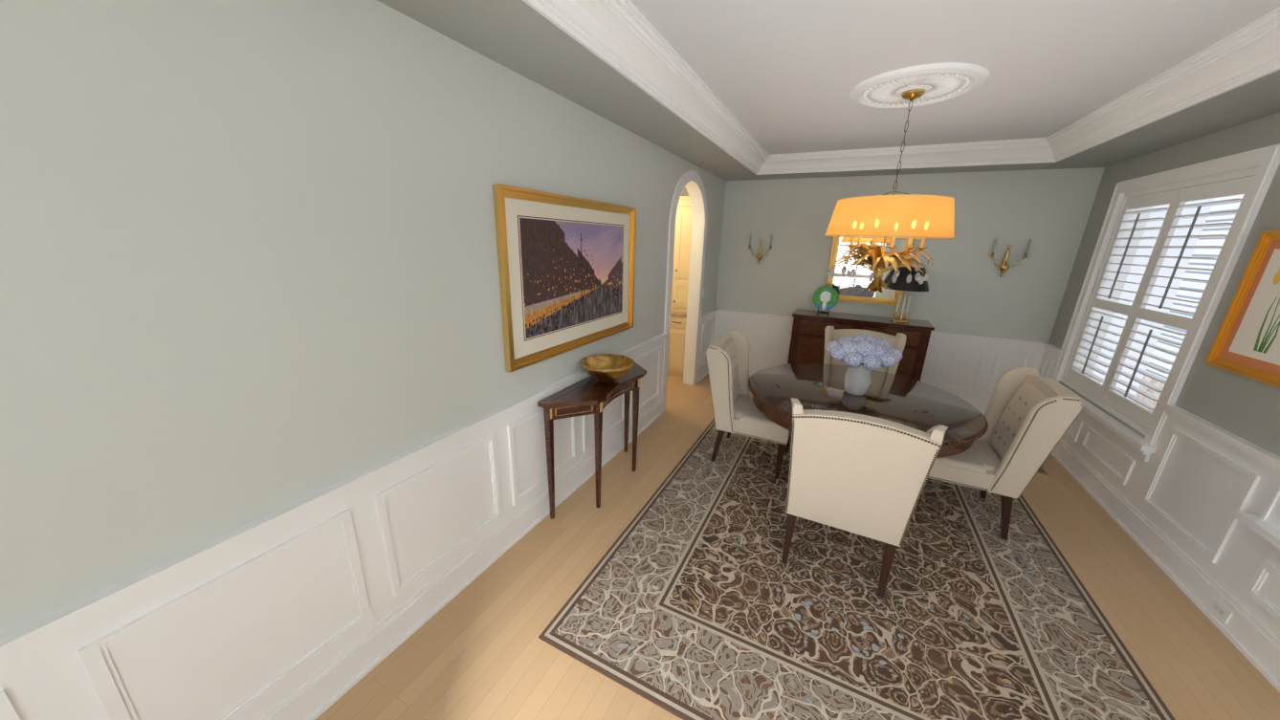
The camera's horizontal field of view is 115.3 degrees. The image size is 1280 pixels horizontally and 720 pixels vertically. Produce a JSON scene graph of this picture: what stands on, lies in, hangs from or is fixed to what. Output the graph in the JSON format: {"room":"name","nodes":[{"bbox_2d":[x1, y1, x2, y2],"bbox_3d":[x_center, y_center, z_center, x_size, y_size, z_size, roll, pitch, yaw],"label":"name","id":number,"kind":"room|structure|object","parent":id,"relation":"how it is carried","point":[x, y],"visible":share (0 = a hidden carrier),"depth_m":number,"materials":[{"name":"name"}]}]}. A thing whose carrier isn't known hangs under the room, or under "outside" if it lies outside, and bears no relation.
{"room":"dining room","nodes":[
{"label":"dining room","id":0,"kind":"room"},
{"bbox_2d":[0,0,726,636],"bbox_3d":[-0.613,-0.460,2.723,0.141,3.140,7.600,10,18,25],"label":"wall","id":1,"kind":"structure","parent":0,"point":[249,264],"depth_m":1.28,"materials":[{"name":"grey paint"}]},
{"bbox_2d":[492,183,636,372],"bbox_3d":[-0.411,-0.603,2.887,0.040,1.018,1.533,10,18,25],"label":"picture frame","id":2,"kind":"object","parent":1,"relation":"attached to","point":[566,272],"visible":1,"depth_m":2.66,"materials":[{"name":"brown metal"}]},
{"bbox_2d":[518,217,623,339],"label":"art","id":3,"kind":"object","parent":2,"relation":"attached to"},
{"bbox_2d":[670,225,675,310],"bbox_3d":[0.414,-1.503,6.036,0.361,1.440,0.456,10,18,25],"label":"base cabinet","id":4,"kind":"object","parent":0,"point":[674,226],"depth_m":5.75,"materials":[{"name":"beige wood"}]},
{"bbox_2d":[315,374,1279,719],"bbox_3d":[0.372,1.242,2.741,6.107,0.080,8.100,10,18,25],"label":"floor","id":5,"kind":"structure","parent":0,"point":[476,650],"depth_m":2.13,"materials":[{"name":"brown wood"}]},
{"bbox_2d":[537,362,646,519],"bbox_3d":[-0.260,0.584,3.185,0.325,0.895,1.190,10,18,25],"label":"console table","id":6,"kind":"object","parent":5,"relation":"on","point":[590,395],"visible":0.94,"depth_m":2.84,"materials":[{"name":"brown wood"}]},
{"bbox_2d":[580,353,634,382],"bbox_3d":[-0.243,0.082,3.035,0.399,0.152,0.399,10,18,25],"label":"bowl","id":7,"kind":"object","parent":6,"relation":"on","point":[606,367],"visible":1,"depth_m":3.10,"materials":[{"name":"gold metal"}]},
{"bbox_2d":[667,314,686,376],"bbox_3d":[0.663,-0.264,6.141,0.369,0.900,0.648,10,18,25],"label":"base cabinet","id":8,"kind":"object","parent":5,"relation":"on","point":[677,323],"depth_m":5.84,"materials":[{"name":"beige wood"}]},
{"bbox_2d":[670,310,686,314],"bbox_3d":[0.183,-0.798,6.241,1.472,0.040,0.650,10,18,25],"label":"countertop","id":9,"kind":"structure","parent":8,"relation":"on","point":[672,312],"depth_m":5.80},
{"bbox_2d":[671,203,692,310],"bbox_3d":[0.740,-1.447,5.881,0.369,1.440,0.456,10,18,25],"label":"wall cabinet","id":10,"kind":"object","parent":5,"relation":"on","point":[683,229],"depth_m":5.70,"materials":[{"name":"beige wood"}]},
{"bbox_2d":[538,419,1175,719],"bbox_3d":[1.507,1.137,3.047,2.640,0.012,3.700,10,18,25],"label":"rug","id":11,"kind":"object","parent":5,"relation":"on","point":[693,597],"visible":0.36,"depth_m":2.18,"materials":[{"name":"brown fabric"}]},
{"bbox_2d":[706,331,791,479],"bbox_3d":[1.009,0.370,3.652,0.738,1.087,0.734,10,18,25],"label":"chair","id":12,"kind":"object","parent":11,"relation":"on","point":[737,410],"visible":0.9,"depth_m":3.45,"materials":[{"name":"fabric"}]},
{"bbox_2d":[781,397,948,597],"bbox_3d":[1.260,0.725,2.475,0.734,1.087,0.738,10,18,25],"label":"chair","id":13,"kind":"object","parent":11,"relation":"on","point":[864,475],"visible":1,"depth_m":2.15,"materials":[{"name":"fabric"}]},
{"bbox_2d":[823,326,906,375],"bbox_3d":[2.155,0.284,4.055,0.734,1.087,0.738,10,18,25],"label":"chair","id":14,"kind":"object","parent":11,"relation":"on","point":[897,342],"visible":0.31,"depth_m":4.17,"materials":[{"name":"fabric"}]},
{"bbox_2d":[748,363,988,459],"bbox_3d":[1.766,0.627,3.455,1.716,0.747,1.716,10,18,25],"label":"dining table","id":15,"kind":"object","parent":11,"relation":"on","point":[910,403],"visible":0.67,"depth_m":3.20,"materials":[{"name":"brown wood"}]},
{"bbox_2d":[825,333,902,396],"bbox_3d":[1.784,0.030,3.279,0.542,0.496,0.462,10,18,25],"label":"hydrangea vase","id":16,"kind":"object","parent":15,"relation":"on","point":[862,356],"visible":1,"depth_m":3.16,"materials":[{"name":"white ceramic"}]},
{"bbox_2d":[927,366,1083,540],"bbox_3d":[2.434,0.612,2.973,0.738,1.087,0.734,10,18,25],"label":"chair","id":17,"kind":"object","parent":11,"relation":"on","point":[1030,414],"visible":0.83,"depth_m":2.74,"materials":[{"name":"fabric"}]},
{"bbox_2d":[787,308,934,381],"bbox_3d":[2.709,-0.019,5.203,1.510,1.075,0.503,10,18,25],"label":"sideboard","id":18,"kind":"object","parent":5,"relation":"on","point":[807,338],"visible":0.46,"depth_m":4.96,"materials":[{"name":"brown wood"}]},
{"bbox_2d":[812,286,838,314],"bbox_3d":[2.380,-0.774,5.207,0.304,0.353,0.152,10,18,25],"label":"plate","id":19,"kind":"object","parent":18,"relation":"on","point":[825,297],"visible":1,"depth_m":5.18,"materials":[{"name":"green ceramic"}]},
{"bbox_2d":[884,264,929,322],"bbox_3d":[3.125,-0.788,4.766,0.450,0.670,0.450,10,18,25],"label":"lamp","id":20,"kind":"object","parent":18,"relation":"on","point":[902,284],"visible":0.85,"depth_m":4.62,"materials":[{"name":"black metal"}]},
{"bbox_2d":[1037,466,1049,475],"bbox_3d":[3.674,0.984,3.788,0.130,0.008,0.300,10,18,25],"label":"floor vent","id":21,"kind":"object","parent":5,"relation":"in","point":[1042,471],"visible":0.19,"depth_m":3.68,"materials":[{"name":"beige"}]},
{"bbox_2d":[376,0,1279,180],"bbox_3d":[1.210,-1.427,1.496,4.264,0.310,8.000,10,18,25],"label":"ceiling","id":22,"kind":"structure","parent":0,"point":[781,77],"depth_m":2.23,"materials":[{"name":"grey paint"}]},
{"bbox_2d":[522,0,1279,175],"bbox_3d":[1.186,-1.373,1.524,2.814,0.190,6.760,10,18,25],"label":"crown molding","id":23,"kind":"structure","parent":22,"relation":"attached to","point":[626,38],"depth_m":2.49,"materials":[{"name":"white wood"}]},
{"bbox_2d":[848,62,990,109],"bbox_3d":[1.796,-1.775,2.662,0.770,0.030,0.770,10,18,25],"label":"ceiling medallion","id":24,"kind":"object","parent":22,"relation":"attached to","point":[940,82],"visible":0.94,"depth_m":2.56,"materials":[{"name":"white"}]},
{"bbox_2d":[824,88,954,292],"bbox_3d":[1.778,-1.133,2.852,0.808,1.310,0.808,10,18,25],"label":"chandelier","id":25,"kind":"object","parent":24,"relation":"hanging from","point":[910,217],"visible":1,"depth_m":2.66,"materials":[{"name":"orange fabric"}]},
{"bbox_2d":[680,167,1104,342],"bbox_3d":[2.119,-1.225,5.584,6.057,3.140,0.150,10,18,25],"label":"wall","id":26,"kind":"structure","parent":0,"point":[971,290],"depth_m":4.73,"materials":[{"name":"grey paint"}]},
{"bbox_2d":[747,234,772,264],"bbox_3d":[1.655,-1.526,5.582,0.342,0.427,0.127,10,18,25],"label":"sconce","id":27,"kind":"object","parent":26,"relation":"attached to","point":[759,256],"visible":1,"depth_m":5.58,"materials":[{"name":"gold metal"}]},
{"bbox_2d":[825,237,913,306],"bbox_3d":[2.856,-1.227,5.079,0.870,1.010,0.053,10,18,25],"label":"gilt mirror","id":28,"kind":"object","parent":26,"relation":"attached to","point":[849,288],"visible":0.31,"depth_m":5.17,"materials":[{"name":"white mirror"}]},
{"bbox_2d":[989,238,1031,277],"bbox_3d":[4.029,-1.122,4.450,0.342,0.427,0.127,10,18,25],"label":"sconce","id":29,"kind":"object","parent":26,"relation":"attached to","point":[1004,267],"visible":1,"depth_m":4.45,"materials":[{"name":"gold metal"}]},
{"bbox_2d":[1048,111,1279,456],"bbox_3d":[2.950,0.145,1.024,0.220,3.140,7.600,10,18,25],"label":"wall","id":30,"kind":"structure","parent":0,"point":[1246,408],"depth_m":2.54,"materials":[{"name":"grey paint"}]},
{"bbox_2d":[0,143,1279,719],"bbox_3d":[1.242,0.079,1.901,4.034,2.675,7.600,10,18,25],"label":"trim","id":31,"kind":"structure","parent":30,"relation":"attached to","point":[314,606],"depth_m":2.06,"materials":[{"name":"white wood"}]},
{"bbox_2d":[1060,167,1257,435],"bbox_3d":[4.039,-0.467,3.277,0.088,1.800,1.470,10,18,25],"label":"window shutters","id":32,"kind":"object","parent":30,"relation":"attached to","point":[1176,197],"visible":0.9,"depth_m":3.20,"materials":[{"name":"white wood"}]},
{"bbox_2d":[1208,596,1232,623],"bbox_3d":[3.148,1.357,2.202,0.008,0.070,0.120,10,18,25],"label":"outlet","id":33,"kind":"object","parent":30,"relation":"attached to","point":[1221,610],"depth_m":2.20,"materials":[{"name":"white plastic"}]},
{"bbox_2d":[1204,229,1279,387],"bbox_3d":[3.431,-0.289,2.173,0.030,0.790,0.582,10,18,25],"label":"framed picture","id":34,"kind":"object","parent":30,"relation":"attached to","point":[1246,342],"visible":1,"depth_m":2.30,"materials":[{"name":"orange"}]},
{"label":"outside","id":35,"kind":"structure","parent":0,"visible":0},
{"bbox_2d":[1133,194,1244,412],"bbox_3d":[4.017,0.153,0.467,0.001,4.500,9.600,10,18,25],"label":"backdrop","id":36,"kind":"structure","parent":35,"point":[1192,284],"depth_m":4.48,"materials":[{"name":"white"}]}
]}

